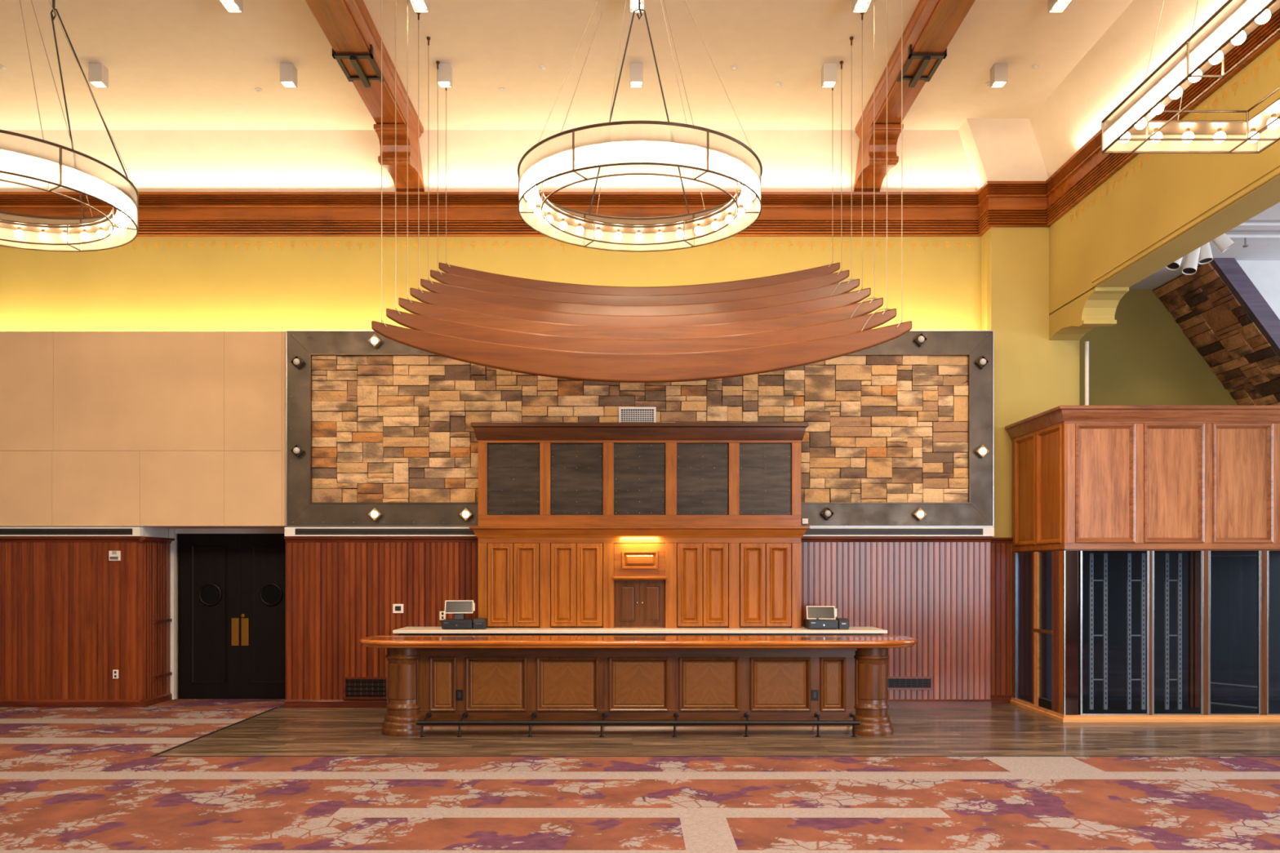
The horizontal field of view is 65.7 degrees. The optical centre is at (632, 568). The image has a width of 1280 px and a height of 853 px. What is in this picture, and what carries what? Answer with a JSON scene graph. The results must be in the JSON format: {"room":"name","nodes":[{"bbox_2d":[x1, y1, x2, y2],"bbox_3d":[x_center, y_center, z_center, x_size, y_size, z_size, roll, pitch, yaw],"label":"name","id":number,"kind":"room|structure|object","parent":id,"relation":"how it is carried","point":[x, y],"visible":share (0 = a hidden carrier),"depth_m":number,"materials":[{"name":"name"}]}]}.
{"room":"hotel lobby bar","nodes":[
{"label":"hotel lobby bar","id":0,"kind":"room"},
{"bbox_2d":[0,526,286,537],"bbox_3d":[-8.865,-0.660,13.990,8.270,5.120,0.860,0,0,0],"label":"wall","id":1,"kind":"structure","parent":0,"point":[148,531],"depth_m":13.79,"materials":[{"name":"white paint"}]},
{"bbox_2d":[0,536,143,707],"bbox_3d":[-9.084,0.735,13.523,4.808,2.330,0.115,0,0,0],"label":"wainscot","id":2,"kind":"structure","parent":1,"relation":"attached to","point":[71,616],"depth_m":13.52,"materials":[{"name":"brown wood"}]},
{"bbox_2d":[108,551,120,560],"bbox_3d":[-7.048,-0.170,13.499,0.155,0.135,0.042,0,0,0],"label":"fire alarm strobe","id":3,"kind":"object","parent":2,"relation":"attached to","point":[113,555],"visible":1,"depth_m":13.50,"materials":[{"name":"white plastic"}]},
{"bbox_2d":[112,670,118,678],"bbox_3d":[-7.035,1.444,13.507,0.075,0.120,0.026,0,0,0],"label":"wall outlet","id":4,"kind":"object","parent":2,"relation":"attached to","point":[115,673],"visible":1,"depth_m":13.50,"materials":[{"name":"white plastic"}]},
{"bbox_2d":[0,527,143,536],"bbox_3d":[-9.838,-0.495,13.505,6.324,0.121,0.110,0,0,0],"label":"air vent","id":5,"kind":"object","parent":1,"relation":"in","point":[4,531],"visible":1,"depth_m":13.46,"materials":[{"name":"white metal"}]},
{"bbox_2d":[0,331,286,526],"bbox_3d":[-8.093,-1.900,13.532,6.790,2.650,0.056,0,0,0],"label":"wall panel","id":6,"kind":"object","parent":1,"relation":"attached to","point":[98,428],"visible":1,"depth_m":13.51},
{"bbox_2d":[138,536,174,707],"bbox_3d":[-6.652,0.735,13.900,0.095,2.330,0.860,0,0,0],"label":"wainscot","id":7,"kind":"structure","parent":1,"relation":"attached to","point":[157,550],"depth_m":13.90,"materials":[{"name":"brown wood"}]},
{"bbox_2d":[168,528,284,699],"bbox_3d":[-5.705,0.662,14.360,1.950,2.475,0.120,0,0,0],"label":"trim","id":8,"kind":"structure","parent":1,"relation":"attached to","point":[173,532],"depth_m":14.36,"materials":[{"name":"white paint"}]},
{"bbox_2d":[177,533,285,698],"bbox_3d":[-5.657,0.700,14.371,1.833,2.400,0.098,0,0,0],"label":"door","id":9,"kind":"structure","parent":1,"relation":"in","point":[232,587],"depth_m":14.36,"materials":[{"name":"black wood"}]},
{"bbox_2d":[0,129,976,191],"bbox_3d":[-3.500,-5.854,14.275,19.000,0.848,0.590,0,0,0],"label":"wall","id":10,"kind":"structure","parent":0,"point":[154,160],"depth_m":14.18,"materials":[{"name":"beige paint"}]},
{"bbox_2d":[0,0,1133,129],"bbox_3d":[-3.770,-6.228,6.245,18.460,0.100,15.490,0,0,0],"label":"ceiling","id":11,"kind":"structure","parent":0,"point":[171,64],"depth_m":12.00,"materials":[{"name":"beige paint"}]},
{"bbox_2d":[0,65,7,70],"bbox_3d":[-7.764,-6.162,12.230,0.100,0.032,0.098,0,0,0],"label":"sprinkler head","id":12,"kind":"object","parent":11,"relation":"attached to","point":[2,67],"visible":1,"depth_m":12.21},
{"bbox_2d":[0,0,138,252],"bbox_3d":[-5.900,-4.753,9.300,2.281,2.851,2.281,0,0,17],"label":"ring chandelier","id":13,"kind":"object","parent":11,"relation":"hanging from","point":[21,155],"visible":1,"depth_m":9.46,"materials":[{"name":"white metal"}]},
{"bbox_2d":[88,62,108,88],"bbox_3d":[-6.570,-6.065,12.210,0.160,0.224,0.160,0,0,0],"label":"recessed light","id":14,"kind":"object","parent":11,"relation":"in","point":[98,73],"visible":1,"depth_m":12.13,"materials":[{"name":"white metal"}]},
{"bbox_2d":[218,0,243,13],"bbox_3d":[-4.251,-6.065,10.470,0.160,0.224,0.320,0,0,0],"label":"recessed light","id":15,"kind":"object","parent":11,"relation":"in","point":[230,6],"visible":1,"depth_m":10.54,"materials":[{"name":"white"}]},
{"bbox_2d":[254,88,262,92],"bbox_3d":[-4.824,-6.162,12.802,0.100,0.032,0.098,0,0,0],"label":"sprinkler head","id":16,"kind":"object","parent":11,"relation":"attached to","point":[258,90],"visible":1,"depth_m":12.79},
{"bbox_2d":[280,62,297,88],"bbox_3d":[-4.230,-6.065,12.210,0.160,0.224,0.160,0,0,0],"label":"recessed light","id":17,"kind":"object","parent":11,"relation":"in","point":[288,71],"visible":1,"depth_m":12.13,"materials":[{"name":"white metal"}]},
{"bbox_2d":[305,0,424,191],"bbox_3d":[-3.222,-5.824,6.474,0.588,0.728,15.948,0,0,0],"label":"ceiling beam","id":18,"kind":"structure","parent":11,"relation":"attached to","point":[348,27],"depth_m":12.11,"materials":[{"name":"brown wood"}]},
{"bbox_2d":[409,0,429,13],"bbox_3d":[-2.255,-6.065,10.470,0.160,0.224,0.320,0,0,0],"label":"recessed light","id":19,"kind":"object","parent":11,"relation":"in","point":[418,6],"visible":1,"depth_m":10.53,"materials":[{"name":"white"}]},
{"bbox_2d":[436,62,452,88],"bbox_3d":[-2.310,-6.065,12.210,0.160,0.224,0.160,0,0,0],"label":"recessed light","id":20,"kind":"object","parent":11,"relation":"in","point":[445,70],"visible":1,"depth_m":12.13,"materials":[{"name":"white metal"}]},
{"bbox_2d":[497,88,505,92],"bbox_3d":[-1.685,-6.162,12.802,0.100,0.032,0.098,0,0,0],"label":"sprinkler head","id":21,"kind":"object","parent":11,"relation":"attached to","point":[501,90],"visible":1,"depth_m":12.79},
{"bbox_2d":[538,65,546,70],"bbox_3d":[-1.105,-6.162,12.230,0.100,0.032,0.098,0,0,0],"label":"sprinkler head","id":22,"kind":"object","parent":11,"relation":"attached to","point":[541,67],"visible":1,"depth_m":12.21},
{"bbox_2d":[630,62,643,88],"bbox_3d":[0.050,-6.065,12.210,0.160,0.224,0.160,0,0,0],"label":"recessed light","id":23,"kind":"object","parent":11,"relation":"in","point":[636,68],"visible":1,"depth_m":12.13,"materials":[{"name":"white metal"}]},
{"bbox_2d":[629,0,644,13],"bbox_3d":[0.050,-6.065,10.470,0.160,0.224,0.320,0,0,0],"label":"recessed light","id":24,"kind":"object","parent":11,"relation":"in","point":[633,4],"visible":0.8,"depth_m":10.52,"materials":[{"name":"white"}]},
{"bbox_2d":[438,88,839,295],"bbox_3d":[0.090,-4.745,12.627,5.103,2.867,0.092,0,0,0],"label":"plank","id":25,"kind":"object","parent":11,"relation":"hanging from","point":[446,268],"visible":0.52,"depth_m":12.60,"materials":[{"name":"brown wood"}]},
{"bbox_2d":[430,60,848,305],"bbox_3d":[0.090,-4.617,12.088,5.103,3.123,0.092,0,0,0],"label":"plank","id":26,"kind":"object","parent":11,"relation":"hanging from","point":[442,277],"visible":0.7,"depth_m":12.06,"materials":[{"name":"brown wood"}]},
{"bbox_2d":[517,0,762,252],"bbox_3d":[0.070,-4.753,9.300,2.281,2.851,2.281,0,0,17],"label":"ring chandelier","id":27,"kind":"object","parent":11,"relation":"hanging from","point":[668,143],"visible":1,"depth_m":8.78,"materials":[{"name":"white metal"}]},
{"bbox_2d":[420,36,859,315],"bbox_3d":[0.090,-4.482,11.537,5.103,3.393,0.095,0,0,0],"label":"plank","id":28,"kind":"object","parent":11,"relation":"hanging from","point":[842,287],"visible":0.64,"depth_m":11.51,"materials":[{"name":"brown wood"}]},
{"bbox_2d":[409,13,871,327],"bbox_3d":[0.090,-4.353,10.999,5.103,3.650,0.092,0,0,0],"label":"plank","id":29,"kind":"object","parent":11,"relation":"hanging from","point":[427,297],"visible":0.59,"depth_m":10.97,"materials":[{"name":"brown wood"}]},
{"bbox_2d":[398,0,883,339],"bbox_3d":[0.090,-4.224,10.452,5.103,3.908,0.095,0,0,0],"label":"plank","id":30,"kind":"object","parent":11,"relation":"hanging from","point":[857,309],"visible":0.7,"depth_m":10.43,"materials":[{"name":"brown wood"}]},
{"bbox_2d":[386,0,896,353],"bbox_3d":[0.090,-4.099,9.930,5.103,4.158,0.095,0,0,0],"label":"plank","id":31,"kind":"object","parent":11,"relation":"hanging from","point":[868,322],"visible":0.66,"depth_m":9.90,"materials":[{"name":"brown wood"}]},
{"bbox_2d":[371,0,911,382],"bbox_3d":[0.090,-3.968,9.379,5.103,4.420,0.092,0,0,0],"label":"plank","id":32,"kind":"object","parent":11,"relation":"hanging from","point":[562,364],"visible":1,"depth_m":9.35,"materials":[{"name":"brown wood"}]},
{"bbox_2d":[729,65,737,70],"bbox_3d":[1.254,-6.162,12.230,0.100,0.032,0.098,0,0,0],"label":"sprinkler head","id":33,"kind":"object","parent":11,"relation":"attached to","point":[733,67],"visible":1,"depth_m":12.21},
{"bbox_2d":[774,82,782,86],"bbox_3d":[1.869,-6.162,12.650,0.100,0.032,0.098,0,0,0],"label":"sprinkler head","id":34,"kind":"object","parent":11,"relation":"attached to","point":[778,84],"visible":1,"depth_m":12.63},
{"bbox_2d":[821,62,836,88],"bbox_3d":[2.420,-6.065,12.210,0.160,0.224,0.160,0,0,0],"label":"recessed light","id":35,"kind":"object","parent":11,"relation":"in","point":[828,70],"visible":1,"depth_m":12.13,"materials":[{"name":"white metal"}]},
{"bbox_2d":[851,0,871,13],"bbox_3d":[2.432,-6.065,10.470,0.160,0.224,0.320,0,0,0],"label":"recessed light","id":36,"kind":"object","parent":11,"relation":"in","point":[857,6],"visible":1,"depth_m":10.53,"materials":[{"name":"white"}]},
{"bbox_2d":[853,0,975,191],"bbox_3d":[3.402,-5.824,6.474,0.555,0.728,15.948,0,0,0],"label":"ceiling beam","id":37,"kind":"structure","parent":11,"relation":"attached to","point":[932,25],"depth_m":12.04,"materials":[{"name":"brown wood"}]},
{"bbox_2d":[990,62,1007,88],"bbox_3d":[4.510,-6.065,12.210,0.160,0.224,0.160,0,0,0],"label":"recessed light","id":38,"kind":"object","parent":11,"relation":"in","point":[998,71],"visible":1,"depth_m":12.13,"materials":[{"name":"white metal"}]},
{"bbox_2d":[1031,63,1039,69],"bbox_3d":[4.958,-6.162,12.199,0.100,0.032,0.098,0,0,0],"label":"sprinkler head","id":39,"kind":"object","parent":11,"relation":"attached to","point":[1034,66],"visible":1,"depth_m":12.19},
{"bbox_2d":[1048,0,1072,13],"bbox_3d":[4.532,-6.065,10.470,0.160,0.224,0.320,0,0,0],"label":"recessed light","id":40,"kind":"object","parent":11,"relation":"in","point":[1054,6],"visible":1,"depth_m":10.53,"materials":[{"name":"white"}]},
{"bbox_2d":[1101,0,1279,153],"bbox_3d":[4.395,-4.752,6.725,1.274,2.852,2.474,0,0,0],"label":"rectangular chandelier","id":41,"kind":"object","parent":11,"relation":"hanging from","point":[1129,128],"visible":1,"depth_m":7.50,"materials":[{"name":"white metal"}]},
{"bbox_2d":[0,698,1279,852],"bbox_3d":[-0.500,1.927,6.460,25.000,0.067,15.920,0,0,0],"label":"floor","id":42,"kind":"structure","parent":0,"point":[48,804],"depth_m":8.09,"materials":[{"name":"multicoloured carpet"}]},
{"bbox_2d":[0,45,1279,331],"bbox_3d":[-3.550,-1.780,10.329,18.900,7.360,8.582,0,0,0],"label":"wall","id":43,"kind":"structure","parent":0,"point":[144,283],"depth_m":14.42,"materials":[{"name":"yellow paint"}]},
{"bbox_2d":[0,8,1279,236],"bbox_3d":[-3.545,-5.130,6.470,18.910,0.620,15.940,0,0,0],"label":"trim","id":44,"kind":"structure","parent":43,"relation":"attached to","point":[996,203],"depth_m":14.35,"materials":[{"name":"brown wood"}]},
{"bbox_2d":[156,703,1279,755],"bbox_3d":[3.585,1.930,12.640,16.830,0.060,5.320,0,0,0],"label":"floor","id":45,"kind":"structure","parent":0,"point":[1000,729],"depth_m":10.98,"materials":[{"name":"brown wood"}]},
{"bbox_2d":[358,635,917,736],"bbox_3d":[0.065,1.356,11.560,6.470,1.088,0.920,0,0,0],"label":"bar counter","id":46,"kind":"object","parent":45,"relation":"on","point":[500,677],"depth_m":11.40,"materials":[{"name":"brown wood"}]},
{"bbox_2d":[456,689,462,700],"bbox_3d":[-1.986,1.456,11.394,0.080,0.124,0.012,0,0,0],"label":"bar outlet","id":47,"kind":"object","parent":46,"relation":"attached to","point":[459,692],"visible":1,"depth_m":11.39,"materials":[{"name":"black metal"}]},
{"bbox_2d":[811,689,817,700],"bbox_3d":[2.096,1.456,11.394,0.080,0.124,0.012,0,0,0],"label":"bar outlet","id":48,"kind":"object","parent":46,"relation":"attached to","point":[814,692],"visible":1,"depth_m":11.39,"materials":[{"name":"black metal"}]},
{"bbox_2d":[416,711,860,737],"bbox_3d":[0.065,1.777,11.277,4.994,0.246,0.243,0,0,0],"label":"rail","id":49,"kind":"object","parent":45,"relation":"on","point":[428,714],"visible":1,"depth_m":11.16,"materials":[{"name":"black metal"}]},
{"bbox_2d":[392,618,887,635],"bbox_3d":[0.100,1.286,13.105,6.343,1.227,0.790,0,0,0],"label":"countertop","id":50,"kind":"structure","parent":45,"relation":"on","point":[406,631],"depth_m":12.77,"materials":[{"name":"stone"}]},
{"bbox_2d":[444,600,475,619],"bbox_3d":[-2.248,0.546,12.974,0.384,0.248,0.168,0,0,0],"label":"monitor","id":51,"kind":"object","parent":50,"relation":"on","point":[459,608],"visible":1,"depth_m":12.94,"materials":[{"name":"white plastic"}]},
{"bbox_2d":[472,617,486,629],"bbox_3d":[-1.993,0.726,12.976,0.154,0.138,0.208,0,0,0],"label":"receipt printer","id":52,"kind":"object","parent":50,"relation":"on","point":[477,623],"visible":1,"depth_m":12.88,"materials":[{"name":"black plastic"}]},
{"bbox_2d":[469,422,809,627],"bbox_3d":[0.098,-0.566,13.285,4.491,2.719,0.430,0,0,0],"label":"bar cabinet","id":53,"kind":"object","parent":50,"relation":"on","point":[581,525],"visible":1,"depth_m":13.17,"materials":[{"name":"brown wood"}]},
{"bbox_2d":[613,576,666,579],"bbox_3d":[0.100,0.129,13.165,0.708,0.040,0.150,0,0,0],"label":"shelf","id":54,"kind":"object","parent":53,"relation":"attached to","point":[614,577],"depth_m":13.09,"materials":[{"name":"brown wood"}]},
{"bbox_2d":[805,605,836,619],"bbox_3d":[2.476,0.583,12.988,0.395,0.174,0.148,0,0,8],"label":"monitor","id":55,"kind":"object","parent":50,"relation":"on","point":[813,612],"visible":1,"depth_m":12.95,"materials":[{"name":"white plastic"}]},
{"bbox_2d":[835,617,848,629],"bbox_3d":[2.748,0.726,12.976,0.129,0.138,0.208,0,0,0],"label":"receipt printer","id":56,"kind":"object","parent":50,"relation":"on","point":[843,623],"visible":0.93,"depth_m":12.88,"materials":[{"name":"black plastic"}]},
{"bbox_2d":[150,706,1279,756],"bbox_3d":[3.578,1.894,11.735,16.845,0.012,3.530,0,0,0],"label":"trim","id":57,"kind":"structure","parent":45,"relation":"attached to","point":[227,726],"depth_m":9.97,"materials":[{"name":"brown wood"}]},
{"bbox_2d":[1004,405,1279,722],"bbox_3d":[7.223,-0.050,13.070,3.955,3.900,1.800,0,0,0],"label":"display cabinet","id":58,"kind":"object","parent":45,"relation":"on","point":[1117,482],"visible":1,"depth_m":12.29,"materials":[{"name":"brown wood"}]},
{"bbox_2d":[1088,553,1107,709],"bbox_3d":[6.106,0.827,12.999,0.232,2.047,0.032,0,0,0],"label":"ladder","id":59,"kind":"object","parent":58,"relation":"attached to","point":[1091,580],"visible":1,"depth_m":12.98,"materials":[{"name":"grey metal"}]},
{"bbox_2d":[1126,553,1145,709],"bbox_3d":[6.601,0.827,12.999,0.232,2.047,0.032,0,0,0],"label":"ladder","id":60,"kind":"object","parent":58,"relation":"attached to","point":[1129,580],"visible":1,"depth_m":12.98,"materials":[{"name":"grey metal"}]},
{"bbox_2d":[1164,553,1182,709],"bbox_3d":[7.087,0.827,12.999,0.216,2.047,0.032,0,0,0],"label":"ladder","id":61,"kind":"object","parent":58,"relation":"attached to","point":[1166,580],"visible":1,"depth_m":12.98,"materials":[{"name":"grey metal"}]},
{"bbox_2d":[1187,551,1199,707],"bbox_3d":[7.477,0.817,13.210,0.119,2.067,0.060,0,0,0],"label":"post","id":62,"kind":"object","parent":58,"relation":"in","point":[1193,557],"visible":1,"depth_m":13.18,"materials":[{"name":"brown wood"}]},
{"bbox_2d":[1199,554,1257,709],"bbox_3d":[7.885,0.822,13.150,0.118,2.001,0.995,0,0,-29],"label":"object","id":63,"kind":"structure","parent":58,"relation":"attached to","point":[1236,555],"depth_m":13.06,"materials":[{"name":"black metal"}]},
{"bbox_2d":[958,118,1048,191],"bbox_3d":[5.245,-5.809,14.035,1.310,0.758,0.830,0,0,0],"label":"ceiling","id":64,"kind":"structure","parent":0,"point":[996,149],"depth_m":13.82,"materials":[{"name":"beige paint"}]},
{"bbox_2d":[981,226,1048,694],"bbox_3d":[5.480,-1.775,14.260,0.820,7.350,0.480,0,0,0],"label":"column","id":65,"kind":"structure","parent":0,"point":[1019,255],"depth_m":14.02,"materials":[{"name":"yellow paint"}]},
{"bbox_2d":[986,235,990,330],"bbox_3d":[5.060,-3.970,14.090,0.020,1.500,0.060,0,0,0],"label":"trim","id":66,"kind":"structure","parent":65,"relation":"attached to","point":[988,237],"depth_m":14.08,"materials":[{"name":"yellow paint"}]},
{"bbox_2d":[1029,0,1227,177],"bbox_3d":[5.745,-5.854,6.450,0.590,0.848,15.900,0,0,0],"label":"ceiling","id":67,"kind":"structure","parent":0,"point":[1117,63],"depth_m":11.66,"materials":[{"name":"beige paint"}]},
{"bbox_2d":[1079,289,1238,405],"bbox_3d":[10.160,-1.250,15.400,7.680,6.300,0.200,0,0,0],"label":"wall","id":68,"kind":"structure","parent":0,"point":[1145,358],"depth_m":15.30,"materials":[{"name":"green paint"}]},
{"bbox_2d":[1084,341,1088,405],"bbox_3d":[6.400,-2.595,13.970,0.051,1.190,0.054,0,0,0],"label":"conduit pipe","id":69,"kind":"object","parent":68,"relation":"attached to","point":[1086,343],"visible":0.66,"depth_m":13.95,"materials":[{"name":"white plastic"}]},
{"bbox_2d":[1048,38,1279,409],"bbox_3d":[6.105,-1.780,6.500,0.430,7.360,16.000,0,0,0],"label":"wall","id":70,"kind":"structure","parent":0,"point":[1169,190],"depth_m":11.24,"materials":[{"name":"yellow paint"}]},
{"bbox_2d":[1048,286,1128,340],"bbox_3d":[6.105,-3.390,13.320,0.430,0.400,1.400,0,0,0],"label":"corbel","id":71,"kind":"object","parent":70,"relation":"attached to","point":[1096,308],"visible":1,"depth_m":13.00,"materials":[{"name":"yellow paint"}]},
{"bbox_2d":[1091,164,1279,287],"bbox_3d":[5.886,-3.630,5.600,0.036,0.095,14.200,0,0,0],"label":"trim","id":72,"kind":"structure","parent":70,"relation":"attached to","point":[1277,173],"depth_m":10.38,"materials":[{"name":"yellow paint"}]},
{"bbox_2d":[1128,202,1279,289],"bbox_3d":[10.160,-4.350,9.750,7.680,0.100,11.500,0,0,0],"label":"ceiling","id":73,"kind":"structure","parent":0,"point":[1258,249],"depth_m":13.38,"materials":[{"name":"white paint"}]},
{"bbox_2d":[1165,257,1182,270],"bbox_3d":[6.544,-3.944,11.930,0.282,0.712,0.157,0,0,-25],"label":"track spotlight","id":74,"kind":"object","parent":73,"relation":"hanging from","point":[1175,265],"visible":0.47,"depth_m":11.89,"materials":[{"name":"white paint"}]},
{"bbox_2d":[1182,247,1200,275],"bbox_3d":[6.790,-3.935,12.055,0.257,0.730,0.157,0,0,-39],"label":"track spotlight","id":75,"kind":"object","parent":73,"relation":"hanging from","point":[1191,260],"visible":0.7,"depth_m":12.00,"materials":[{"name":"white paint"}]},
{"bbox_2d":[1198,241,1213,264],"bbox_3d":[7.002,-4.018,12.151,0.167,0.564,0.216,0,0,0],"label":"track spotlight","id":76,"kind":"object","parent":73,"relation":"hanging from","point":[1205,255],"visible":0.63,"depth_m":12.08,"materials":[{"name":"white paint"}]},
{"bbox_2d":[1212,233,1234,252],"bbox_3d":[7.194,-4.085,12.156,0.320,0.430,0.158,0,0,22],"label":"track spotlight","id":77,"kind":"object","parent":73,"relation":"hanging from","point":[1223,242],"visible":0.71,"depth_m":12.08,"materials":[{"name":"white paint"}]},
{"bbox_2d":[1226,222,1279,247],"bbox_3d":[9.950,-4.175,12.429,6.100,0.189,0.398,0,0,0],"label":"ceiling pipe","id":78,"kind":"object","parent":73,"relation":"attached to","point":[1245,237],"visible":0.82,"depth_m":12.57,"materials":[{"name":"metal"}]},
{"bbox_2d":[1152,262,1279,405],"bbox_3d":[9.012,-1.200,14.586,1.976,6.200,1.468,0,0,0],"label":"stone wall","id":79,"kind":"structure","parent":0,"point":[1208,313],"depth_m":14.55,"materials":[{"name":"brown stone"}]},
{"bbox_2d":[1209,257,1279,357],"bbox_3d":[9.000,-3.200,13.805,1.915,2.200,0.130,0,0,0],"label":"beam","id":80,"kind":"structure","parent":79,"relation":"attached to","point":[1228,269],"depth_m":13.74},
{"bbox_2d":[1236,260,1279,319],"bbox_3d":[11.170,-1.200,13.920,5.660,6.200,0.120,0,0,0],"label":"wall","id":81,"kind":"structure","parent":0,"point":[1264,275],"depth_m":13.86,"materials":[{"name":"white paint"}]},
{"bbox_3d":[0.077,-0.660,13.990,9.615,5.120,0.860,0,0,0],"label":"wall","id":82,"kind":"structure","parent":0,"visible":0},
{"bbox_2d":[284,527,476,536],"bbox_3d":[-3.388,-0.495,13.505,2.655,0.121,0.110,0,0,0],"label":"air vent","id":83,"kind":"object","parent":82,"relation":"in","point":[289,531],"visible":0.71,"depth_m":13.46,"materials":[{"name":"white metal"}]},
{"bbox_2d":[284,536,478,707],"bbox_3d":[-3.388,0.735,13.523,2.675,2.330,0.115,0,0,0],"label":"wainscot","id":84,"kind":"structure","parent":82,"relation":"attached to","point":[340,591],"depth_m":13.52,"materials":[{"name":"brown wood"}]},
{"bbox_2d":[342,676,386,699],"bbox_3d":[-3.629,1.635,13.512,0.611,0.305,0.035,0,0,0],"label":"wall vent","id":85,"kind":"object","parent":84,"relation":"attached to","point":[346,681],"visible":0.95,"depth_m":13.50,"materials":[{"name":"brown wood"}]},
{"bbox_2d":[392,604,403,613],"bbox_3d":[-3.188,0.549,13.507,0.145,0.125,0.026,0,0,0],"label":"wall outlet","id":86,"kind":"object","parent":84,"relation":"attached to","point":[397,608],"visible":1,"depth_m":13.50,"materials":[{"name":"white plastic"}]},
{"bbox_2d":[439,611,445,620],"bbox_3d":[-2.578,0.644,13.487,0.085,0.120,0.026,0,0,0],"label":"wall outlet","id":87,"kind":"object","parent":84,"relation":"attached to","point":[442,614],"visible":0.84,"depth_m":13.48,"materials":[{"name":"white plastic"}]},
{"bbox_2d":[286,330,993,527],"bbox_3d":[0.104,-1.893,13.502,9.594,2.664,0.107,0,0,0],"label":"surround","id":88,"kind":"object","parent":82,"relation":"attached to","point":[301,512],"visible":0.55,"depth_m":13.46,"materials":[{"name":"metal"}]},
{"bbox_2d":[290,444,304,457],"bbox_3d":[-4.526,-1.587,13.395,0.176,0.176,0.131,0,0,0],"label":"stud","id":89,"kind":"object","parent":88,"relation":"attached to","point":[297,451],"visible":1,"depth_m":13.37,"materials":[{"name":"metal"}]},
{"bbox_2d":[290,355,305,369],"bbox_3d":[-4.526,-2.783,13.395,0.176,0.176,0.131,0,0,0],"label":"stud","id":90,"kind":"object","parent":88,"relation":"attached to","point":[297,362],"visible":1,"depth_m":13.37,"materials":[{"name":"metal"}]},
{"bbox_2d":[368,333,382,348],"bbox_3d":[-3.477,-3.070,13.395,0.176,0.176,0.131,0,0,0],"label":"lamp","id":91,"kind":"object","parent":88,"relation":"attached to","point":[374,340],"visible":1,"depth_m":13.37,"materials":[{"name":"white"}]},
{"bbox_2d":[368,507,382,520],"bbox_3d":[-3.477,-0.728,13.395,0.176,0.176,0.131,0,0,0],"label":"lamp","id":92,"kind":"object","parent":88,"relation":"attached to","point":[375,513],"visible":1,"depth_m":13.37,"materials":[{"name":"white"}]},
{"bbox_2d":[459,507,473,520],"bbox_3d":[-2.246,-0.728,13.395,0.176,0.176,0.131,0,0,0],"label":"lamp","id":93,"kind":"object","parent":88,"relation":"attached to","point":[466,514],"visible":1,"depth_m":13.37,"materials":[{"name":"white"}]},
{"bbox_2d":[801,518,808,524],"bbox_3d":[2.336,-0.636,13.428,0.080,0.070,0.065,0,0,0],"label":"sensor box","id":94,"kind":"object","parent":88,"relation":"attached to","point":[804,521],"visible":0.91,"depth_m":13.40,"materials":[{"name":"white plastic"}]},
{"bbox_2d":[820,506,834,519],"bbox_3d":[2.636,-0.737,13.395,0.176,0.176,0.131,0,0,0],"label":"lamp","id":95,"kind":"object","parent":88,"relation":"attached to","point":[827,513],"visible":1,"depth_m":13.37,"materials":[{"name":"metal"}]},
{"bbox_2d":[911,507,926,520],"bbox_3d":[3.885,-0.728,13.395,0.176,0.176,0.131,0,0,0],"label":"lamp","id":96,"kind":"object","parent":88,"relation":"attached to","point":[919,513],"visible":1,"depth_m":13.37,"materials":[{"name":"white glass"}]},
{"bbox_2d":[912,333,927,346],"bbox_3d":[3.893,-3.087,13.395,0.176,0.176,0.131,0,0,0],"label":"lamp","id":97,"kind":"object","parent":88,"relation":"attached to","point":[920,340],"visible":1,"depth_m":13.37,"materials":[{"name":"metal"}]},
{"bbox_2d":[973,444,989,458],"bbox_3d":[4.726,-1.578,13.395,0.176,0.176,0.131,0,0,0],"label":"lamp","id":98,"kind":"object","parent":88,"relation":"attached to","point":[981,451],"visible":1,"depth_m":13.37,"materials":[{"name":"white"}]},
{"bbox_2d":[974,355,989,369],"bbox_3d":[4.726,-2.783,13.395,0.176,0.176,0.131,0,0,0],"label":"lamp","id":99,"kind":"object","parent":88,"relation":"attached to","point":[982,362],"visible":1,"depth_m":13.37,"materials":[{"name":"metal"}]},
{"bbox_2d":[311,355,968,502],"bbox_3d":[0.104,-1.893,13.512,8.960,2.030,0.091,0,0,0],"label":"stone panel","id":100,"kind":"object","parent":82,"relation":"attached to","point":[395,428],"visible":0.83,"depth_m":13.50,"materials":[{"name":"brown stone"}]},
{"bbox_2d":[618,407,656,422],"bbox_3d":[0.069,-2.048,13.467,0.503,0.278,0.045,0,0,0],"label":"wall grille","id":101,"kind":"object","parent":100,"relation":"attached to","point":[626,415],"visible":0.75,"depth_m":13.46,"materials":[{"name":"white plastic"}]},
{"bbox_2d":[801,536,991,707],"bbox_3d":[3.562,0.735,13.523,2.645,2.330,0.115,0,0,0],"label":"wainscot","id":102,"kind":"structure","parent":82,"relation":"attached to","point":[935,591],"depth_m":13.52,"materials":[{"name":"brown wood"}]},
{"bbox_2d":[888,676,933,689],"bbox_3d":[3.755,1.566,13.512,0.672,0.183,0.035,0,0,0],"label":"wall vent","id":103,"kind":"object","parent":102,"relation":"attached to","point":[891,679],"visible":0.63,"depth_m":13.50,"materials":[{"name":"black metal"}]},
{"bbox_2d":[803,527,994,536],"bbox_3d":[3.579,-0.495,13.505,2.657,0.121,0.110,0,0,0],"label":"ledge","id":104,"kind":"object","parent":82,"relation":"in","point":[812,531],"visible":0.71,"depth_m":13.46,"materials":[{"name":"white paint"}]},
{"bbox_2d":[990,537,1013,703],"bbox_3d":[5.115,0.735,13.982,0.450,2.330,0.115,0,0,0],"label":"wainscot","id":105,"kind":"structure","parent":82,"relation":"attached to","point":[1000,548],"depth_m":13.98,"materials":[{"name":"brown wood"}]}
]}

